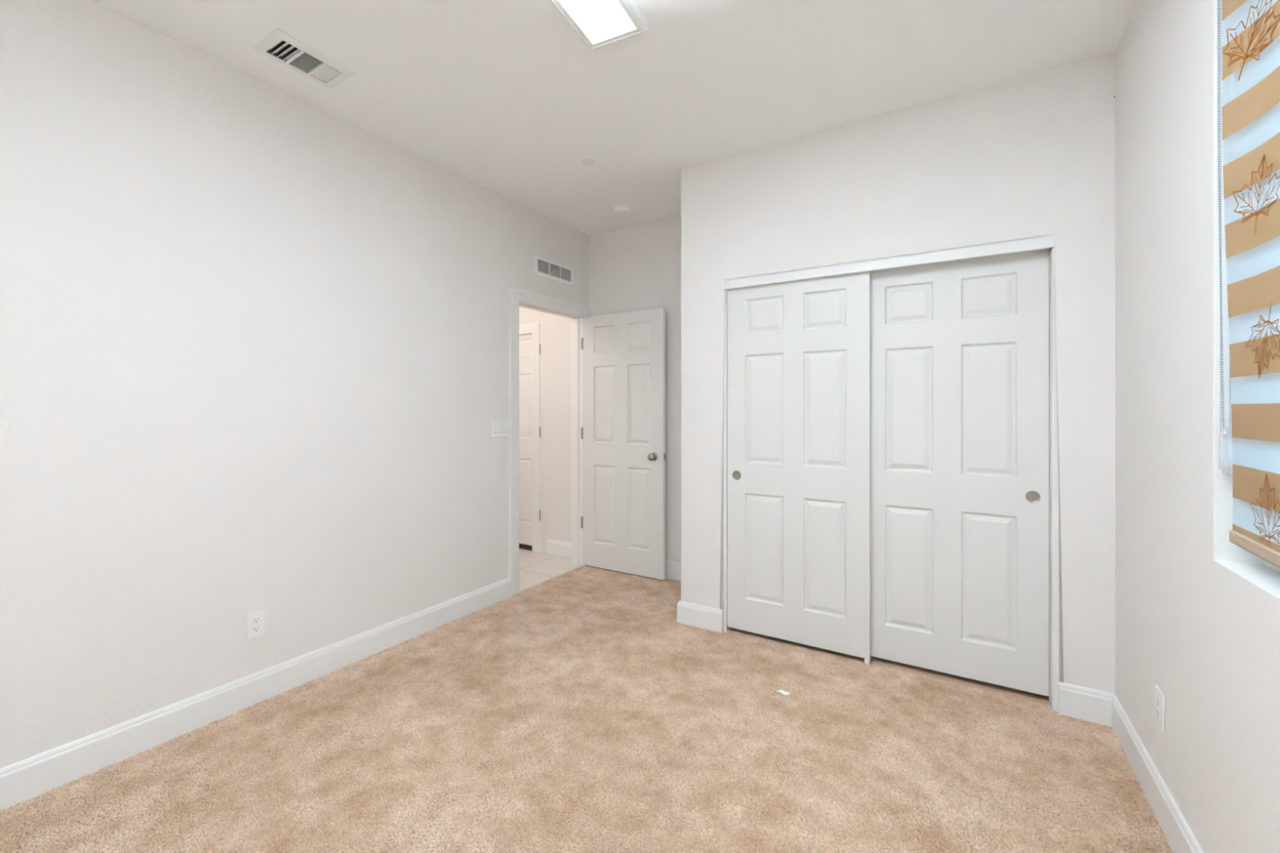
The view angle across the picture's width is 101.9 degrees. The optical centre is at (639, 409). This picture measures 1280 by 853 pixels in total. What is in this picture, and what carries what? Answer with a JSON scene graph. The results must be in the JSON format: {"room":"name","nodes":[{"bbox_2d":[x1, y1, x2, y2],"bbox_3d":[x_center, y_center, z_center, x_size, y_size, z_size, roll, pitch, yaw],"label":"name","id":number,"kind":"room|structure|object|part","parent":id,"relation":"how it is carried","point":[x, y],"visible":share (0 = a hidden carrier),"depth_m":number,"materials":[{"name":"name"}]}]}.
{"room":"empty bedroom","nodes":[
{"label":"empty bedroom","id":0,"kind":"room"},
{"bbox_2d":[0,0,589,768],"bbox_3d":[-1.751,-0.024,2.296,0.115,2.863,4.900,0,0,31],"label":"wall","id":1,"kind":"structure","parent":0,"point":[254,340],"depth_m":2.16,"materials":[{"name":"paint"}]},
{"bbox_2d":[0,577,510,810],"bbox_3d":[-1.933,1.229,1.872,0.014,0.142,3.986,0,0,31],"label":"baseboard","id":2,"kind":"structure","parent":1,"relation":"attached to","point":[27,779],"depth_m":2.13,"materials":[{"name":"white paint"}]},
{"bbox_2d":[246,608,265,639],"bbox_3d":[-1.688,0.945,2.281,0.007,0.114,0.070,0,0,31],"label":"wall outlet","id":3,"kind":"object","parent":1,"relation":"attached to","point":[255,620],"visible":1,"depth_m":2.28,"materials":[{"name":"white plastic"}]},
{"bbox_2d":[252,625,260,632],"bbox_3d":[-1.685,0.965,2.280,0.002,0.028,0.030,0,0,31],"label":"receptacle","id":4,"kind":"object","parent":3,"relation":"attached to","point":[255,628],"depth_m":2.28,"materials":[{"name":"grey plastic"}]},
{"bbox_2d":[252,616,260,623],"bbox_3d":[-1.685,0.925,2.280,0.002,0.028,0.030,0,0,31],"label":"receptacle","id":5,"kind":"object","parent":3,"relation":"attached to","point":[255,620],"depth_m":2.28,"materials":[{"name":"white plastic"}]},
{"bbox_2d":[491,419,508,437],"bbox_3d":[-0.940,0.128,3.502,0.013,0.118,0.152,0,0,31],"label":"light switch","id":6,"kind":"object","parent":1,"relation":"attached to","point":[500,428],"visible":1,"depth_m":3.49,"materials":[{"name":"white plastic"}]},
{"bbox_2d":[509,286,591,596],"bbox_3d":[-0.714,0.228,3.997,0.150,2.144,0.911,0,0,31],"label":"door frame","id":7,"kind":"structure","parent":1,"relation":"attached to","point":[517,295],"depth_m":3.90,"materials":[{"name":"white paint"}]},
{"bbox_2d":[533,255,573,286],"bbox_3d":[-0.698,-1.056,4.007,0.112,0.139,0.459,0,0,31],"label":"air vent","id":8,"kind":"object","parent":1,"relation":"in","point":[544,268],"visible":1,"depth_m":3.98,"materials":[{"name":"white metal"}]},
{"bbox_2d":[0,548,1170,852],"bbox_3d":[-0.998,1.348,1.867,5.052,0.120,5.150,0,0,31],"label":"floor","id":9,"kind":"structure","parent":0,"point":[1040,699],"depth_m":2.02,"materials":[{"name":"beige"}]},
{"bbox_2d":[0,564,1173,852],"bbox_3d":[0.017,1.291,2.056,3.200,0.016,3.463,0,0,31],"label":"carpet","id":10,"kind":"object","parent":9,"relation":"on","point":[535,603],"visible":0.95,"depth_m":1.89,"materials":[{"name":"beige carpet"}]},
{"bbox_2d":[777,688,790,695],"bbox_3d":[0.651,1.281,2.351,0.058,0.011,0.032,0,0,31],"label":"paper scrap","id":11,"kind":"object","parent":10,"relation":"on","point":[780,691],"visible":1,"depth_m":2.34,"materials":[{"name":"white paper"}]},
{"bbox_2d":[864,655,871,664],"bbox_3d":[1.173,1.276,2.670,0.021,0.036,0.100,0,0,31],"label":"floor guide","id":12,"kind":"object","parent":10,"relation":"on","point":[867,660],"visible":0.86,"depth_m":2.63,"materials":[{"name":"white plastic"}]},
{"bbox_2d":[89,0,1137,235],"bbox_3d":[-0.998,-1.525,1.867,5.052,0.140,5.150,0,0,31],"label":"ceiling","id":13,"kind":"structure","parent":0,"point":[504,96],"depth_m":2.22,"materials":[{"name":"white paint"}]},
{"bbox_2d":[251,27,357,88],"bbox_3d":[-1.392,-1.517,2.166,0.208,0.137,0.311,0,0,31],"label":"ceiling vent","id":14,"kind":"object","parent":13,"relation":"in","point":[278,46],"visible":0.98,"depth_m":2.17,"materials":[{"name":"white metal"}]},
{"bbox_2d":[581,159,595,166],"bbox_3d":[-0.304,-1.452,3.057,0.083,0.006,0.083,0,0,31],"label":"sprinkler cover","id":15,"kind":"object","parent":13,"relation":"attached to","point":[588,162],"visible":1,"depth_m":3.05,"materials":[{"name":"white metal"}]},
{"bbox_2d":[548,0,648,50],"bbox_3d":[-0.344,-1.433,1.449,0.254,0.045,1.220,0,0,25],"label":"ceiling light","id":16,"kind":"object","parent":13,"relation":"attached to","point":[598,24],"visible":1,"depth_m":1.89,"materials":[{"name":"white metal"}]},
{"bbox_2d":[558,0,636,44],"bbox_3d":[-0.344,-1.417,1.449,0.188,0.007,1.154,0,0,25],"label":"diffuser","id":17,"kind":"object","parent":16,"relation":"attached to","point":[595,21],"depth_m":1.88,"materials":[{"name":"white plastic"}]},
{"bbox_2d":[611,204,631,214],"bbox_3d":[-0.134,-1.433,3.744,0.143,0.043,0.143,0,0,31],"label":"smoke detector","id":18,"kind":"object","parent":13,"relation":"attached to","point":[619,209],"visible":1,"depth_m":3.70,"materials":[{"name":"white plastic"}]},
{"bbox_2d":[519,216,1051,563],"bbox_3d":[0.302,-0.024,4.002,5.052,2.863,0.150,0,0,31],"label":"wall","id":19,"kind":"structure","parent":0,"point":[637,268],"depth_m":4.20,"materials":[{"name":"paint"}]},
{"bbox_2d":[519,333,540,550],"bbox_3d":[-1.230,0.258,4.870,0.770,2.056,0.100,0,0,31],"label":"door","id":20,"kind":"structure","parent":19,"relation":"in","point":[525,340],"depth_m":4.79,"materials":[{"name":"white paint"}]},
{"bbox_2d":[519,321,541,552],"bbox_3d":[-1.203,0.249,4.923,0.797,2.077,0.132,0,0,31],"label":"door frame","id":21,"kind":"structure","parent":19,"relation":"attached to","point":[535,328],"depth_m":4.69,"materials":[{"name":"white paint"}]},
{"bbox_2d":[546,538,570,558],"bbox_3d":[-0.673,1.229,4.536,0.375,0.142,0.014,0,0,31],"label":"baseboard","id":22,"kind":"structure","parent":19,"relation":"attached to","point":[561,548],"depth_m":4.56,"materials":[{"name":"white paint"}]},
{"bbox_2d":[581,307,666,580],"bbox_3d":[-0.139,0.259,4.091,0.779,2.034,0.166,0,0,31],"label":"door","id":23,"kind":"structure","parent":19,"relation":"in","point":[623,429],"depth_m":4.05,"materials":[{"name":"white paint"}]},
{"bbox_3d":[0.087,0.356,3.889,0.054,0.054,0.056,0,0,31],"label":"knob","id":24,"kind":"part","parent":23,"relation":"part of","materials":[{"name":"silver metal"}]},
{"bbox_2d":[665,560,680,581],"bbox_3d":[0.084,1.229,4.039,1.200,0.142,0.014,0,0,31],"label":"baseboard","id":25,"kind":"structure","parent":19,"relation":"attached to","point":[673,569],"depth_m":3.93,"materials":[{"name":"white paint"}]},
{"bbox_2d":[680,52,1115,693],"bbox_3d":[1.118,-0.077,2.679,1.982,2.755,0.115,0,0,31],"label":"wall","id":26,"kind":"structure","parent":0,"point":[1033,155],"depth_m":2.42,"materials":[{"name":"paint"}]},
{"bbox_2d":[724,289,730,631],"bbox_3d":[0.518,0.269,3.059,0.016,2.062,0.088,0,0,31],"label":"door frame","id":27,"kind":"structure","parent":26,"relation":"attached to","point":[726,628],"depth_m":3.02,"materials":[{"name":"white paint"}]},
{"bbox_2d":[727,271,870,658],"bbox_3d":[0.844,0.274,2.840,0.764,1.985,0.037,0,0,31],"label":"sliding closet door","id":28,"kind":"structure","parent":26,"relation":"in","point":[798,352],"depth_m":2.81,"materials":[{"name":"white paint"}]},
{"bbox_3d":[0.557,0.380,2.995,0.054,0.054,0.003,0,0,31],"label":"finger pull","id":29,"kind":"part","parent":28,"relation":"part of","materials":[{"name":"silver metal"}]},
{"bbox_2d":[733,471,740,479],"bbox_3d":[0.558,0.380,2.995,0.045,0.045,0.001,0,0,31],"label":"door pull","id":30,"kind":"object","parent":28,"relation":"on","point":[736,474],"depth_m":3.00,"materials":[{"name":"silver metal"}]},
{"bbox_2d":[724,234,1054,289],"bbox_3d":[1.137,-0.728,2.619,1.527,0.066,0.017,0,0,31],"label":"fascia","id":31,"kind":"object","parent":26,"relation":"attached to","point":[1046,242],"visible":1,"depth_m":2.53,"materials":[{"name":"white paint"}]},
{"bbox_2d":[870,248,1048,696],"bbox_3d":[1.486,0.275,2.503,0.766,1.985,0.037,0,0,31],"label":"sliding closet door","id":32,"kind":"structure","parent":26,"relation":"in","point":[959,349],"depth_m":2.47,"materials":[{"name":"white paint"}]},
{"bbox_3d":[1.755,0.391,2.319,0.054,0.054,0.003,0,0,31],"label":"finger pull","id":33,"kind":"part","parent":32,"relation":"part of","materials":[{"name":"silver metal"}]},
{"bbox_2d":[1026,492,1039,502],"bbox_3d":[1.755,0.391,2.320,0.045,0.045,0.001,0,0,31],"label":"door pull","id":34,"kind":"object","parent":32,"relation":"on","point":[1031,496],"depth_m":2.32,"materials":[{"name":"silver metal"}]},
{"bbox_2d":[1048,247,1058,711],"bbox_3d":[1.807,0.303,2.268,0.024,1.994,0.098,0,0,31],"label":"door frame","id":35,"kind":"structure","parent":26,"relation":"attached to","point":[1053,415],"depth_m":2.23,"materials":[{"name":"white paint"}]},
{"bbox_2d":[1115,0,1279,852],"bbox_3d":[1.082,-0.024,0.571,0.150,2.863,4.900,0,0,31],"label":"wall","id":36,"kind":"structure","parent":0,"point":[1197,612],"depth_m":1.47,"materials":[{"name":"paint"}]},
{"bbox_2d":[1058,681,1204,852],"bbox_3d":[0.761,1.229,0.363,0.181,0.142,4.212,0,0,31],"label":"baseboard","id":37,"kind":"structure","parent":36,"relation":"attached to","point":[1103,708],"depth_m":1.84,"materials":[{"name":"white paint"}]},
{"bbox_2d":[1155,684,1164,731],"bbox_3d":[1.640,0.943,1.639,0.007,0.114,0.070,0,0,31],"label":"wall outlet","id":38,"kind":"object","parent":36,"relation":"attached to","point":[1159,696],"visible":1,"depth_m":1.63,"materials":[{"name":"white plastic"}]},
{"bbox_2d":[1156,707,1159,719],"bbox_3d":[1.638,0.963,1.640,0.002,0.028,0.030,0,0,31],"label":"receptacle","id":39,"kind":"object","parent":38,"relation":"attached to","point":[1157,708],"depth_m":1.64,"materials":[{"name":"grey plastic"}]},
{"bbox_2d":[1156,695,1159,707],"bbox_3d":[1.638,0.923,1.640,0.002,0.028,0.030,0,0,31],"label":"receptacle","id":40,"kind":"object","parent":38,"relation":"attached to","point":[1157,696],"depth_m":1.64,"materials":[{"name":"grey plastic"}]},
{"bbox_2d":[1217,0,1279,568],"bbox_3d":[1.150,-0.404,0.748,0.082,1.453,1.219,0,0,31],"label":"zebra blind","id":41,"kind":"object","parent":36,"relation":"attached to","point":[1249,451],"visible":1,"depth_m":1.18,"materials":[{"name":"beige fabric"}]},
{"bbox_3d":[1.442,-0.496,1.279,0.029,1.122,0.005,0,0,28],"label":"bead chain","id":42,"kind":"part","parent":41,"relation":"part of","materials":[{"name":"grey plastic"}]},
{"bbox_2d":[1263,560,1279,573],"bbox_3d":[1.216,-0.377,0.713,0.060,1.508,1.242,0,0,31],"label":"window","id":43,"kind":"structure","parent":36,"relation":"in","point":[1265,563],"depth_m":1.23,"materials":[{"name":"white plastic"}]},
{"bbox_3d":[0.500,-0.023,3.458,0.115,2.863,0.573,0,0,31],"label":"wall","id":44,"kind":"structure","parent":0,"visible":0},
{"bbox_2d":[676,600,722,633],"bbox_3d":[0.526,1.229,3.359,0.290,0.142,0.688,0,0,31],"label":"baseboard","id":45,"kind":"structure","parent":44,"relation":"attached to","point":[698,615],"depth_m":3.06,"materials":[{"name":"white paint"}]}
]}

